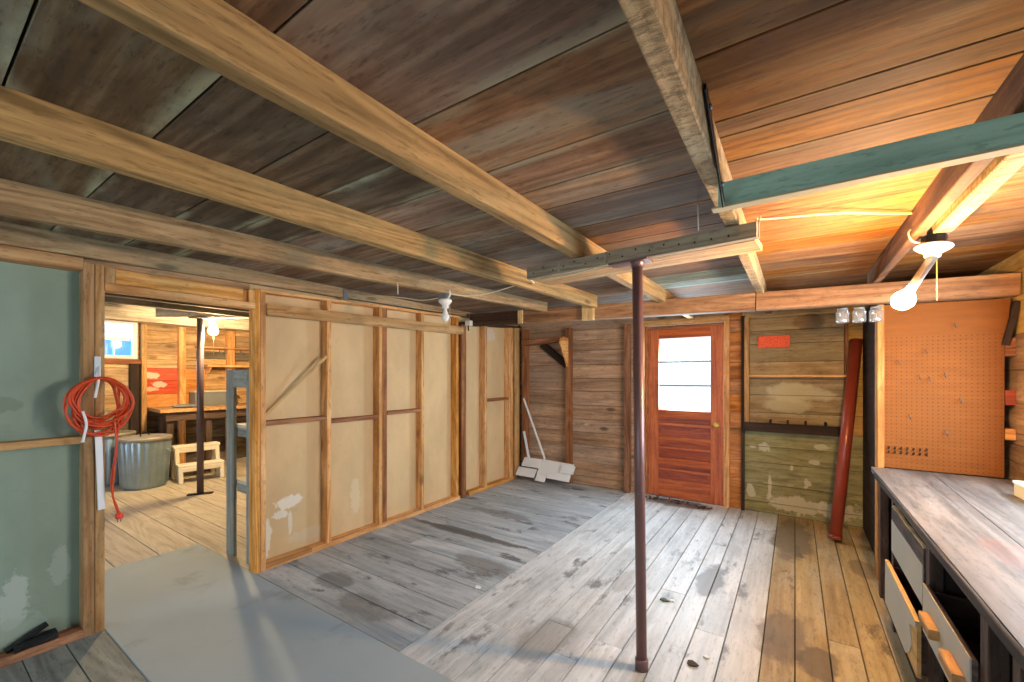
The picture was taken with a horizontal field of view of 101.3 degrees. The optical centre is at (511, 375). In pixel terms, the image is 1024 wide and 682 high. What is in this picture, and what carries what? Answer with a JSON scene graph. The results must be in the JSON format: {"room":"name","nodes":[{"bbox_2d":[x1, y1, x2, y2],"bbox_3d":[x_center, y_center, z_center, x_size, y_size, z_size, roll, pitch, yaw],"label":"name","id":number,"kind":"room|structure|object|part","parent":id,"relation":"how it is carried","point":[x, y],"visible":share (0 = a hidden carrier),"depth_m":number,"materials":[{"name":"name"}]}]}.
{"room":"workshop","nodes":[
{"label":"workshop","id":0,"kind":"room"},
{"bbox_2d":[105,319,248,463],"bbox_3d":[-3.760,0.250,4.764,4.840,2.400,6.900,0,0,34],"label":"wall","id":1,"kind":"structure","parent":0,"point":[164,372],"depth_m":6.59,"materials":[{"name":"brown wood"}]},
{"bbox_2d":[105,320,137,358],"bbox_3d":[-5.762,-0.520,5.944,0.060,0.540,0.700,0,0,34],"label":"window","id":2,"kind":"structure","parent":1,"relation":"in","point":[134,326],"depth_m":6.13,"materials":[{"name":"white paint"}]},
{"bbox_3d":[-5.642,-0.850,6.032,0.100,0.100,6.700,0,0,34],"label":"plate","id":3,"kind":"part","parent":1,"relation":"part of","materials":[{"name":"brown wood"}]},
{"bbox_2d":[195,346,248,360],"bbox_3d":[-4.605,-0.378,7.492,0.170,0.215,1.720,0,0,34],"label":"wall shelf","id":4,"kind":"object","parent":1,"relation":"attached to","point":[207,354],"visible":0.27,"depth_m":7.12,"materials":[{"name":"brown wood"}]},
{"bbox_3d":[-4.664,-0.340,7.543,0.015,0.140,1.700,0,0,34],"label":"rail","id":5,"kind":"part","parent":4,"relation":"part of","materials":[{"name":"brown wood"}]},
{"bbox_2d":[204,359,248,377],"bbox_3d":[-4.552,-0.125,7.516,0.230,0.310,1.620,0,0,34],"label":"wall shelf","id":6,"kind":"object","parent":1,"relation":"attached to","point":[209,363],"visible":0.59,"depth_m":7.00,"materials":[{"name":"brown wood"}]},
{"bbox_2d":[0,244,521,667],"bbox_3d":[-2.019,0.340,2.928,0.123,2.220,7.800,0,0,34],"label":"wall","id":7,"kind":"structure","parent":0,"point":[408,413],"depth_m":3.28,"materials":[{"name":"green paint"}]},
{"bbox_2d":[4,621,58,653],"bbox_3d":[-2.503,1.364,2.188,0.095,0.097,0.182,0,0,34],"label":"wedge","id":8,"kind":"object","parent":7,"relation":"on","point":[26,641],"visible":1,"depth_m":2.19,"materials":[{"name":"black rubber"}]},
{"bbox_3d":[-3.307,-0.615,1.024,0.092,0.080,3.202,0,0,34],"label":"plate","id":9,"kind":"part","parent":7,"relation":"part of","materials":[{"name":"brown wood"}]},
{"bbox_3d":[-3.306,1.427,1.023,0.094,0.045,3.202,0,0,34],"label":"sole plate","id":10,"kind":"part","parent":7,"relation":"part of","materials":[{"name":"brown wood"}]},
{"bbox_2d":[81,356,100,441],"bbox_3d":[-2.313,0.124,2.322,0.049,0.468,0.129,0,0,-15],"label":"cord","id":11,"kind":"object","parent":7,"relation":"hanging from","point":[97,360],"visible":0.98,"depth_m":2.33,"materials":[{"name":"white paint"}]},
{"bbox_2d":[62,376,134,521],"bbox_3d":[-2.300,0.417,2.343,0.069,0.829,0.291,0,0,34],"label":"extension cord","id":12,"kind":"object","parent":7,"relation":"hanging from","point":[74,394],"visible":0.99,"depth_m":2.36,"materials":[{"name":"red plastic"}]},
{"bbox_2d":[94,430,104,509],"bbox_3d":[-2.328,0.530,2.372,0.014,0.451,0.044,0,0,34],"label":"strip","id":13,"kind":"object","parent":7,"relation":"attached to","point":[98,440],"visible":0.95,"depth_m":2.37,"materials":[{"name":"white metal"}]},
{"bbox_2d":[0,221,524,325],"bbox_3d":[-1.978,-0.690,2.961,0.054,0.159,7.700,0,0,34],"label":"joist","id":14,"kind":"object","parent":7,"relation":"on","point":[11,234],"visible":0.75,"depth_m":2.63,"materials":[{"name":"brown wood"}]},
{"bbox_2d":[343,289,347,300],"bbox_3d":[-1.459,-0.710,3.684,0.008,0.090,0.050,0,0,34],"label":"metal plate","id":15,"kind":"object","parent":14,"relation":"attached to","point":[345,292],"visible":1,"depth_m":3.68,"materials":[{"name":"grey metal"}]},
{"bbox_3d":[-1.769,1.427,3.303,0.094,0.045,0.358,0,0,34],"label":"sole plate","id":16,"kind":"part","parent":7,"relation":"part of","materials":[{"name":"brown wood"}]},
{"bbox_2d":[266,355,327,415],"bbox_3d":[-1.724,0.075,3.356,0.014,0.496,0.495,0,0,45],"label":"wooden lath","id":17,"kind":"object","parent":7,"relation":"on","point":[325,357],"visible":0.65,"depth_m":3.35,"materials":[{"name":"brown wood"}]},
{"bbox_3d":[-1.271,-0.662,4.046,0.094,0.087,2.231,0,0,34],"label":"plate","id":18,"kind":"part","parent":7,"relation":"part of","materials":[{"name":"brown wood"}]},
{"bbox_3d":[-1.159,1.429,4.211,0.092,0.042,1.830,0,0,34],"label":"sole plate","id":19,"kind":"part","parent":7,"relation":"part of","materials":[{"name":"brown wood"}]},
{"bbox_3d":[-0.281,1.429,5.513,0.092,0.042,0.970,0,0,34],"label":"sole plate","id":20,"kind":"part","parent":7,"relation":"part of","materials":[{"name":"brown wood"}]},
{"bbox_3d":[-0.263,-0.662,5.543,0.094,0.105,1.302,0,0,34],"label":"plate","id":21,"kind":"part","parent":7,"relation":"part of","materials":[{"name":"brown wood"}]},
{"bbox_2d":[0,458,915,681],"bbox_3d":[-2.135,1.488,3.006,9.700,0.084,8.200,0,0,34],"label":"floor","id":22,"kind":"structure","parent":0,"point":[767,597],"depth_m":2.69,"materials":[{"name":"wood"}]},
{"bbox_2d":[105,428,135,486],"bbox_3d":[-5.458,1.079,5.679,0.566,0.741,0.566,0,0,34],"label":"trash can","id":23,"kind":"object","parent":22,"relation":"on","point":[110,439],"visible":0.26,"depth_m":5.51,"materials":[{"name":"metal"}]},
{"bbox_3d":[-5.458,0.781,5.679,0.566,0.057,0.566,0,0,34],"label":"lid","id":24,"kind":"part","parent":23,"relation":"part of","materials":[{"name":"silver metal"}]},
{"bbox_2d":[117,432,173,490],"bbox_3d":[-4.835,1.095,5.530,0.566,0.711,0.566,0,0,34],"label":"trash can","id":25,"kind":"object","parent":22,"relation":"on","point":[143,460],"visible":0.95,"depth_m":5.35,"materials":[{"name":"metal"}]},
{"bbox_3d":[-4.835,0.811,5.530,0.566,0.057,0.566,0,0,34],"label":"lid","id":26,"kind":"part","parent":25,"relation":"part of","materials":[{"name":"silver metal"}]},
{"bbox_2d":[147,403,245,476],"bbox_3d":[-4.443,0.963,7.226,0.745,0.975,2.780,0,0,34],"label":"bench","id":27,"kind":"object","parent":22,"relation":"on","point":[168,415],"visible":0.29,"depth_m":6.37,"materials":[{"name":"brown wood"}]},
{"bbox_3d":[-5.340,0.985,6.419,0.070,0.930,0.080,0,0,34],"label":"leg","id":28,"kind":"part","parent":27,"relation":"part of","materials":[{"name":"brown wood"}]},
{"bbox_3d":[-4.932,0.985,6.048,0.060,0.930,0.080,0,0,34],"label":"leg","id":29,"kind":"part","parent":27,"relation":"part of","materials":[{"name":"brown wood"}]},
{"bbox_2d":[172,404,196,407],"bbox_3d":[-4.893,0.447,6.328,0.187,0.057,0.377,0,0,44],"label":"rag","id":30,"kind":"object","parent":27,"relation":"on","point":[177,405],"visible":0.89,"depth_m":6.25,"materials":[{"name":"fabric"}]},
{"bbox_3d":[-4.664,0.985,6.446,0.060,0.930,0.080,0,0,34],"label":"leg","id":31,"kind":"part","parent":27,"relation":"part of","materials":[{"name":"brown wood"}]},
{"bbox_2d":[189,390,237,405],"bbox_3d":[-4.923,0.355,6.922,0.260,0.240,0.620,0,0,34],"label":"box","id":32,"kind":"object","parent":27,"relation":"on","point":[211,397],"visible":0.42,"depth_m":6.80,"materials":[{"name":"beige cardboard"}]},
{"bbox_2d":[170,441,224,483],"bbox_3d":[-4.474,1.217,5.979,0.559,0.478,0.540,0,0,41],"label":"step stool","id":33,"kind":"object","parent":22,"relation":"on","point":[177,469],"visible":0.88,"depth_m":5.91,"materials":[{"name":"beige wood"}]},
{"bbox_3d":[-4.787,1.230,5.941,0.139,0.450,0.050,0,0,41],"label":"leg","id":34,"kind":"part","parent":33,"relation":"part of","materials":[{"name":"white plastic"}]},
{"bbox_3d":[-4.615,1.230,5.789,0.149,0.452,0.050,0,0,41],"label":"rail","id":35,"kind":"part","parent":33,"relation":"part of","materials":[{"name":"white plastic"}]},
{"bbox_3d":[-4.453,1.345,5.647,0.089,0.219,0.050,0,0,41],"label":"leg","id":36,"kind":"part","parent":33,"relation":"part of","materials":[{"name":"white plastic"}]},
{"bbox_3d":[-4.477,1.230,6.294,0.139,0.450,0.050,0,0,41],"label":"leg","id":37,"kind":"part","parent":33,"relation":"part of","materials":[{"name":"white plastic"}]},
{"bbox_3d":[-4.304,1.230,6.142,0.149,0.452,0.050,0,0,41],"label":"rail","id":38,"kind":"part","parent":33,"relation":"part of","materials":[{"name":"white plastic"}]},
{"bbox_3d":[-4.143,1.345,6.000,0.089,0.219,0.050,0,0,41],"label":"leg","id":39,"kind":"part","parent":33,"relation":"part of","materials":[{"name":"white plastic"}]},
{"bbox_2d":[186,316,213,495],"bbox_3d":[-3.830,0.366,5.161,0.199,2.168,0.258,0,0,34],"label":"steel post","id":40,"kind":"object","parent":22,"relation":"on","point":[200,320],"visible":1,"depth_m":5.13,"materials":[{"name":"metal"}]},
{"bbox_3d":[-3.830,-0.712,5.161,0.160,0.013,0.200,0,0,34],"label":"plate","id":41,"kind":"part","parent":40,"relation":"part of","materials":[{"name":"metal"}]},
{"bbox_3d":[-3.830,1.444,5.161,0.261,0.012,0.070,0,0,-24],"label":"plate","id":42,"kind":"part","parent":40,"relation":"part of","materials":[{"name":"metal"}]},
{"bbox_2d":[156,308,244,317],"bbox_3d":[-3.704,-0.775,5.196,1.296,0.110,0.100,0,0,-2],"label":"header beam","id":43,"kind":"structure","parent":40,"relation":"on","point":[160,313],"depth_m":5.14,"materials":[{"name":"brown wood"}]},
{"bbox_2d":[208,318,217,354],"bbox_3d":[-3.782,-0.510,5.296,0.118,0.480,0.128,0,0,34],"label":"bulb","id":44,"kind":"object","parent":43,"relation":"hanging from","point":[212,330],"visible":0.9,"depth_m":5.28,"materials":[{"name":"white glass"}]},
{"bbox_3d":[-3.771,-0.593,5.302,0.105,0.154,0.105,0,0,34],"label":"bulb","id":45,"kind":"part","parent":44,"relation":"part of","materials":[{"name":"white glass"}]},
{"bbox_2d":[226,369,248,564],"bbox_3d":[-1.857,0.700,3.735,0.475,1.500,1.030,0,0,34],"label":"shelf unit","id":46,"kind":"object","parent":22,"relation":"on","point":[234,379],"visible":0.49,"depth_m":3.38,"materials":[{"name":"paint"}]},
{"bbox_3d":[-2.138,0.020,3.319,0.215,0.140,0.025,0,0,34],"label":"rail","id":47,"kind":"part","parent":46,"relation":"part of","materials":[{"name":"grey paint"}]},
{"bbox_3d":[-2.125,0.895,3.338,0.215,0.070,0.018,0,0,34],"label":"shelf rail","id":48,"kind":"part","parent":46,"relation":"part of","materials":[{"name":"grey paint"}]},
{"bbox_3d":[-2.125,0.450,3.338,0.215,0.070,0.018,0,0,34],"label":"shelf rail","id":49,"kind":"part","parent":46,"relation":"part of","materials":[{"name":"grey metal"}]},
{"bbox_2d":[515,467,536,477],"bbox_3d":[0.198,1.337,5.841,0.302,0.112,0.088,0,0,34],"label":"board","id":50,"kind":"object","parent":22,"relation":"on","point":[521,471],"visible":1,"depth_m":5.83,"materials":[{"name":"white wood"}]},
{"bbox_2d":[521,457,541,468],"bbox_3d":[0.276,1.218,5.904,0.282,0.120,0.094,0,0,34],"label":"board","id":51,"kind":"object","parent":50,"relation":"on","point":[532,462],"visible":1,"depth_m":5.89,"materials":[{"name":"white wood"}]},
{"bbox_2d":[523,431,529,458],"bbox_3d":[0.205,0.980,5.981,0.021,0.390,0.145,0,0,-40],"label":"white lath","id":52,"kind":"object","parent":51,"relation":"on","point":[524,433],"visible":1,"depth_m":5.97,"materials":[{"name":"white wood"}]},
{"bbox_2d":[535,474,546,481],"bbox_3d":[0.387,1.379,5.670,0.149,0.090,0.069,0,0,34],"label":"board","id":53,"kind":"object","parent":22,"relation":"on","point":[541,478],"visible":1,"depth_m":5.66,"materials":[{"name":"white wood"}]},
{"bbox_2d":[546,472,570,481],"bbox_3d":[0.614,1.339,5.555,0.333,0.085,0.060,0,0,34],"label":"board","id":54,"kind":"object","parent":22,"relation":"on","point":[550,475],"visible":1,"depth_m":5.55,"materials":[{"name":"white wood"}]},
{"bbox_2d":[537,459,573,475],"bbox_3d":[0.587,1.260,5.676,0.497,0.201,0.147,0,0,34],"label":"board","id":55,"kind":"object","parent":54,"relation":"on","point":[546,466],"visible":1,"depth_m":5.72,"materials":[{"name":"white wood"}]},
{"bbox_2d":[559,464,575,474],"bbox_3d":[0.733,1.239,5.562,0.204,0.107,0.081,0,0,34],"label":"board","id":56,"kind":"object","parent":54,"relation":"on","point":[566,469],"visible":1,"depth_m":5.55,"materials":[{"name":"white wood"}]},
{"bbox_2d":[608,257,652,672],"bbox_3d":[0.598,0.434,2.137,0.206,2.032,0.095,0,0,39],"label":"steel post","id":57,"kind":"object","parent":22,"relation":"on","point":[641,660],"visible":1,"depth_m":2.07,"materials":[{"name":"brown metal"}]},
{"bbox_3d":[0.601,-0.577,2.141,0.206,0.010,0.085,0,0,39],"label":"plate","id":58,"kind":"part","parent":57,"relation":"part of","materials":[{"name":"paint"}]},
{"bbox_2d":[527,221,761,285],"bbox_3d":[0.634,-0.617,2.237,1.208,0.072,0.248,0,0,39],"label":"header beam","id":59,"kind":"structure","parent":57,"relation":"on","point":[739,239],"depth_m":2.06,"materials":[{"name":"brown wood"}]},
{"bbox_2d":[451,264,608,295],"bbox_3d":[0.155,-0.627,2.827,0.407,0.124,1.431,0,0,-43],"label":"cable","id":60,"kind":"object","parent":59,"relation":"attached to","point":[533,283],"visible":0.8,"depth_m":2.44,"materials":[{"name":"white plastic"}]},
{"bbox_2d":[645,495,666,499],"bbox_3d":[1.693,1.433,4.942,0.255,0.034,0.128,0,0,20],"label":"leaf litter","id":61,"kind":"object","parent":22,"relation":"on","point":[650,497],"visible":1,"depth_m":4.94,"materials":[{"name":"brown plant"}]},
{"bbox_2d":[687,660,698,666],"bbox_3d":[0.905,1.446,2.114,0.043,0.006,0.049,0,0,-16],"label":"scrap","id":62,"kind":"object","parent":22,"relation":"on","point":[691,663],"visible":1,"depth_m":2.11,"materials":[{"name":"brown plant"}]},
{"bbox_2d":[694,504,711,508],"bbox_3d":[2.089,1.431,4.590,0.202,0.035,0.144,0,0,34],"label":"leaf litter","id":63,"kind":"object","parent":22,"relation":"on","point":[699,507],"visible":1,"depth_m":4.57,"materials":[{"name":"brown plant"}]},
{"bbox_2d":[828,338,862,540],"bbox_3d":[3.034,0.546,3.814,0.582,1.798,0.100,0,0,-33],"label":"pipe","id":64,"kind":"object","parent":22,"relation":"on","point":[855,348],"visible":1,"depth_m":3.78,"materials":[{"name":"red metal"}]},
{"bbox_2d":[863,304,885,554],"bbox_3d":[3.026,0.420,3.523,0.020,2.050,1.115,0,0,34],"label":"wall","id":65,"kind":"structure","parent":22,"relation":"on","point":[868,314],"depth_m":3.62,"materials":[{"name":"brown wood"}]},
{"bbox_2d":[875,298,1010,579],"bbox_3d":[2.897,0.472,2.856,0.642,1.955,0.115,0,0,34],"label":"pegboard","id":66,"kind":"object","parent":22,"relation":"on","point":[971,354],"visible":0.9,"depth_m":2.82,"materials":[{"name":"brown wood"}]},
{"bbox_2d":[887,446,927,455],"bbox_3d":[2.732,0.518,2.903,0.204,0.051,0.022,0,0,34],"label":"hook rail","id":67,"kind":"object","parent":66,"relation":"attached to","point":[888,447],"visible":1,"depth_m":2.90,"materials":[{"name":"metal"}]},
{"bbox_2d":[1004,390,1015,405],"bbox_3d":[3.162,0.138,2.678,0.045,0.095,0.085,0,0,34],"label":"wooden block","id":68,"kind":"object","parent":66,"relation":"attached to","point":[1009,395],"visible":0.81,"depth_m":2.64,"materials":[{"name":"red wood"}]},
{"bbox_2d":[1004,428,1015,440],"bbox_3d":[3.162,0.370,2.678,0.045,0.070,0.085,0,0,34],"label":"wooden block","id":69,"kind":"object","parent":66,"relation":"attached to","point":[1009,433],"visible":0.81,"depth_m":2.65,"materials":[{"name":"orange wood"}]},
{"bbox_2d":[1005,338,1015,356],"bbox_3d":[3.162,-0.182,2.678,0.045,0.115,0.085,0,0,34],"label":"wooden block","id":70,"kind":"object","parent":66,"relation":"attached to","point":[1010,350],"visible":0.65,"depth_m":2.64,"materials":[{"name":"brown wood"}]},
{"bbox_2d":[1001,301,1020,344],"bbox_3d":[3.119,-0.330,2.622,0.036,0.277,0.091,0,0,-17],"label":"diagonal brace","id":71,"kind":"object","parent":66,"relation":"attached to","point":[1014,312],"visible":1,"depth_m":2.62,"materials":[{"name":"brown wood"}]},
{"bbox_2d":[871,467,1023,681],"bbox_3d":[1.811,1.049,1.297,0.735,0.802,3.675,0,0,34],"label":"workbench","id":72,"kind":"object","parent":22,"relation":"on","point":[951,546],"visible":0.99,"depth_m":1.73,"materials":[{"name":"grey wood"}]},
{"bbox_3d":[2.441,1.067,2.757,0.043,0.766,0.060,0,0,34],"label":"leg","id":73,"kind":"part","parent":72,"relation":"part of","materials":[{"name":"brown wood"}]},
{"bbox_3d":[2.715,1.008,2.593,0.595,0.648,0.015,0,0,34],"label":"panel","id":74,"kind":"part","parent":72,"relation":"part of","materials":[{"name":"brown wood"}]},
{"bbox_3d":[2.193,1.067,2.390,0.043,0.766,0.055,0,0,34],"label":"leg","id":75,"kind":"part","parent":72,"relation":"part of","materials":[{"name":"brown wood"}]},
{"bbox_3d":[1.921,1.165,2.088,0.004,0.241,0.730,0,0,34],"label":"drawer","id":76,"kind":"part","parent":72,"relation":"part of","materials":[{"name":"grey paint"}]},
{"bbox_3d":[1.952,0.897,2.085,0.004,0.175,0.690,0,0,34],"label":"drawer","id":77,"kind":"part","parent":72,"relation":"part of","materials":[{"name":"grey paint"}]},
{"bbox_3d":[1.599,0.958,1.612,0.030,0.038,0.150,0,0,34],"label":"handle","id":78,"kind":"part","parent":72,"relation":"part of","materials":[{"name":"brown wood"}]},
{"bbox_3d":[1.764,1.067,1.753,0.043,0.766,0.060,0,0,34],"label":"leg","id":79,"kind":"part","parent":72,"relation":"part of","materials":[{"name":"brown wood"}]},
{"bbox_3d":[1.550,0.957,1.509,0.004,0.197,0.565,0,0,34],"label":"drawer","id":80,"kind":"part","parent":72,"relation":"part of","materials":[{"name":"grey paint"}]},
{"bbox_3d":[1.442,0.958,1.380,0.030,0.038,0.150,0,0,34],"label":"handle","id":81,"kind":"part","parent":72,"relation":"part of","materials":[{"name":"brown wood"}]},
{"bbox_3d":[1.408,1.067,1.225,0.043,0.766,0.065,0,0,34],"label":"leg","id":82,"kind":"part","parent":72,"relation":"part of","materials":[{"name":"brown wood"}]},
{"bbox_2d":[1012,480,1023,499],"bbox_3d":[2.724,0.607,2.150,0.155,0.082,0.220,0,0,34],"label":"box","id":83,"kind":"object","parent":72,"relation":"on","point":[1018,485],"visible":1,"depth_m":2.23,"materials":[{"name":"beige cardboard"}]},
{"bbox_3d":[2.724,0.574,2.150,0.155,0.016,0.220,0,0,34],"label":"lid","id":84,"kind":"part","parent":83,"relation":"part of","materials":[{"name":"white"}]},
{"bbox_3d":[1.287,1.067,1.044,0.043,0.766,0.050,0,0,34],"label":"leg","id":85,"kind":"part","parent":72,"relation":"part of","materials":[{"name":"brown wood"}]},
{"bbox_2d":[0,0,1023,330],"bbox_3d":[-2.135,-0.835,3.006,9.900,0.290,8.200,0,0,34],"label":"ceiling","id":86,"kind":"structure","parent":0,"point":[560,102],"depth_m":1.25,"materials":[{"name":"brown wood"}]},
{"bbox_2d":[0,178,547,311],"bbox_3d":[-1.729,-0.688,1.978,0.058,0.162,6.397,0,0,41],"label":"joist","id":87,"kind":"object","parent":86,"relation":"attached to","point":[18,200],"visible":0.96,"depth_m":2.12,"materials":[{"name":"brown wood"}]},
{"bbox_2d":[0,85,596,307],"bbox_3d":[-1.088,-0.703,1.516,0.063,0.133,6.308,0,0,37],"label":"joist","id":88,"kind":"object","parent":86,"relation":"attached to","point":[27,121],"visible":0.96,"depth_m":1.50,"materials":[{"name":"brown wood"}]},
{"bbox_2d":[79,0,694,318],"bbox_3d":[-0.087,-0.707,1.656,0.066,0.123,7.650,0,0,34],"label":"joist","id":89,"kind":"object","parent":86,"relation":"attached to","point":[214,34],"visible":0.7,"depth_m":1.05,"materials":[{"name":"brown wood"}]},
{"bbox_2d":[438,290,451,321],"bbox_3d":[-0.507,-0.501,3.217,0.118,0.301,0.104,0,0,34],"label":"bulb","id":90,"kind":"object","parent":86,"relation":"hanging from","point":[444,299],"visible":1,"depth_m":3.20,"materials":[{"name":"white glass"}]},
{"bbox_2d":[352,295,437,300],"bbox_3d":[-0.972,-0.640,3.448,0.941,0.088,0.037,0,0,25],"label":"cable","id":91,"kind":"object","parent":90,"relation":"attached to","point":[372,295],"visible":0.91,"depth_m":3.42,"materials":[{"name":"white plastic"}]},
{"bbox_3d":[-0.511,-0.467,3.216,0.062,0.103,0.062,0,0,34],"label":"bulb","id":92,"kind":"part","parent":90,"relation":"part of","materials":[{"name":"white glass"}]},
{"bbox_2d":[618,0,771,313],"bbox_3d":[0.550,-0.709,1.227,0.061,0.121,7.650,0,0,34],"label":"joist","id":93,"kind":"object","parent":86,"relation":"attached to","point":[657,26],"visible":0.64,"depth_m":0.98,"materials":[{"name":"brown wood"}]},
{"bbox_2d":[703,84,724,207],"bbox_3d":[0.607,-0.666,1.246,0.013,0.223,0.362,0,0,34],"label":"strap","id":94,"kind":"object","parent":93,"relation":"hanging from","point":[709,106],"visible":1,"depth_m":1.21,"materials":[{"name":"metal"}]},
{"bbox_2d":[711,112,1023,213],"bbox_3d":[1.248,-0.608,1.061,1.355,0.087,0.044,0,0,34],"label":"board","id":95,"kind":"object","parent":93,"relation":"attached to","point":[1001,136],"visible":0.97,"depth_m":1.18,"materials":[{"name":"green wood"}]},
{"bbox_2d":[697,205,698,230],"bbox_3d":[0.831,-0.708,1.876,0.008,0.115,0.006,0,0,34],"label":"wire","id":96,"kind":"object","parent":86,"relation":"hanging from","point":[697,205],"visible":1,"depth_m":1.87,"materials":[{"name":"grey metal"}]},
{"bbox_2d":[470,272,1020,326],"bbox_3d":[1.314,-0.630,3.794,4.343,0.270,0.161,0,0,34],"label":"girder","id":97,"kind":"object","parent":86,"relation":"attached to","point":[1005,285],"visible":0.91,"depth_m":3.24,"materials":[{"name":"brown wood"}]},
{"bbox_2d":[465,320,472,330],"bbox_3d":[-0.508,-0.590,4.946,0.070,0.121,0.055,0,0,34],"label":"box","id":98,"kind":"object","parent":97,"relation":"attached to","point":[468,323],"visible":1,"depth_m":4.92,"materials":[{"name":"white plastic"}]},
{"bbox_2d":[870,306,881,308],"bbox_3d":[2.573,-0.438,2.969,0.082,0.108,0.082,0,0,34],"label":"lid","id":99,"kind":"object","parent":97,"relation":"hanging from","point":[872,307],"visible":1,"depth_m":2.95,"materials":[{"name":"grey metal"}]},
{"bbox_2d":[756,212,911,238],"bbox_3d":[1.442,-0.671,1.930,0.844,0.176,0.142,0,0,-11],"label":"cable","id":100,"kind":"object","parent":86,"relation":"attached to","point":[758,218],"visible":0.96,"depth_m":1.93,"materials":[{"name":"white plastic"}]},
{"bbox_2d":[867,54,1023,283],"bbox_3d":[1.887,-0.708,1.954,0.051,0.121,2.850,0,0,34],"label":"joist","id":101,"kind":"object","parent":86,"relation":"attached to","point":[950,182],"visible":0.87,"depth_m":1.54,"materials":[{"name":"brown wood"}]},
{"bbox_2d":[927,152,1023,234],"bbox_3d":[0.537,-0.708,-0.193,0.072,0.122,5.280,0,0,34],"label":"joist","id":102,"kind":"object","parent":86,"relation":"attached to","point":[1000,169],"visible":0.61,"depth_m":1.49,"materials":[{"name":"wood"}]},
{"bbox_2d":[891,229,953,309],"bbox_3d":[1.865,-0.524,1.904,0.327,0.456,0.136,0,0,-26],"label":"bulb","id":103,"kind":"object","parent":102,"relation":"hanging from","point":[932,246],"visible":0.93,"depth_m":1.91,"materials":[{"name":"glass"}]},
{"bbox_3d":[1.753,-0.351,1.878,0.091,0.111,0.102,0,0,34],"label":"bulb","id":104,"kind":"part","parent":103,"relation":"part of","materials":[{"name":"white glass"}]},
{"bbox_3d":[1.970,-0.450,1.947,0.005,0.200,0.005,0,0,34],"label":"pull chain","id":105,"kind":"part","parent":103,"relation":"part of","materials":[{"name":"gold metal"}]},
{"bbox_2d":[509,301,953,526],"bbox_3d":[0.036,0.225,6.228,9.700,2.450,0.150,0,0,34],"label":"wall","id":106,"kind":"structure","parent":0,"point":[582,412],"depth_m":4.54,"materials":[{"name":"brown wood"}]},
{"bbox_2d":[523,398,545,458],"bbox_3d":[0.311,0.735,5.925,0.393,0.842,0.015,0,0,38],"label":"white lath","id":107,"kind":"object","parent":106,"relation":"attached to","point":[526,406],"visible":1,"depth_m":5.92,"materials":[{"name":"white wood"}]},
{"bbox_2d":[521,336,567,367],"bbox_3d":[0.441,-0.318,5.786,0.674,0.415,0.290,0,0,34],"label":"corner shelf","id":108,"kind":"object","parent":106,"relation":"attached to","point":[563,341],"visible":0.92,"depth_m":5.76,"materials":[{"name":"brown wood"}]},
{"bbox_2d":[648,325,723,505],"bbox_3d":[1.991,0.438,4.894,0.845,2.000,0.104,0,0,36],"label":"door","id":109,"kind":"structure","parent":106,"relation":"in","point":[686,448],"depth_m":4.89,"materials":[{"name":"brown wood"}]},
{"bbox_3d":[2.014,0.608,4.918,0.579,0.225,0.018,0,0,36],"label":"panel","id":110,"kind":"part","parent":109,"relation":"part of","materials":[{"name":"brown wood"}]},
{"bbox_3d":[2.014,0.880,4.918,0.579,0.190,0.018,0,0,36],"label":"panel","id":111,"kind":"part","parent":109,"relation":"part of","materials":[{"name":"brown wood"}]},
{"bbox_3d":[2.014,1.140,4.918,0.579,0.180,0.018,0,0,36],"label":"panel","id":112,"kind":"part","parent":109,"relation":"part of","materials":[{"name":"brown wood"}]},
{"bbox_3d":[2.270,0.545,4.666,0.065,0.064,0.070,0,0,34],"label":"knob","id":113,"kind":"part","parent":109,"relation":"part of","materials":[{"name":"gold metal"}]},
{"bbox_2d":[643,315,729,507],"bbox_3d":[1.989,0.390,4.918,1.003,2.120,0.080,0,0,34],"label":"trim","id":114,"kind":"structure","parent":106,"relation":"attached to","point":[724,320],"depth_m":4.72,"materials":[{"name":"brown wood"}]},
{"bbox_2d":[758,335,789,347],"bbox_3d":[2.740,-0.359,4.400,0.285,0.128,0.016,0,0,34],"label":"plaque","id":115,"kind":"object","parent":106,"relation":"attached to","point":[778,341],"visible":1,"depth_m":4.39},
{"bbox_2d":[744,311,847,436],"bbox_3d":[2.852,-0.024,4.258,0.868,1.203,0.140,0,0,34],"label":"wall shelf","id":116,"kind":"object","parent":106,"relation":"attached to","point":[825,430],"visible":0.86,"depth_m":4.27,"materials":[{"name":"brown wood"}]},
{"bbox_2d":[954,249,1023,480],"bbox_3d":[1.705,0.325,0.419,0.060,2.250,8.200,0,0,34],"label":"wall","id":117,"kind":"structure","parent":0,"point":[1014,365],"depth_m":2.64,"materials":[{"name":"brown wood"}]}
]}

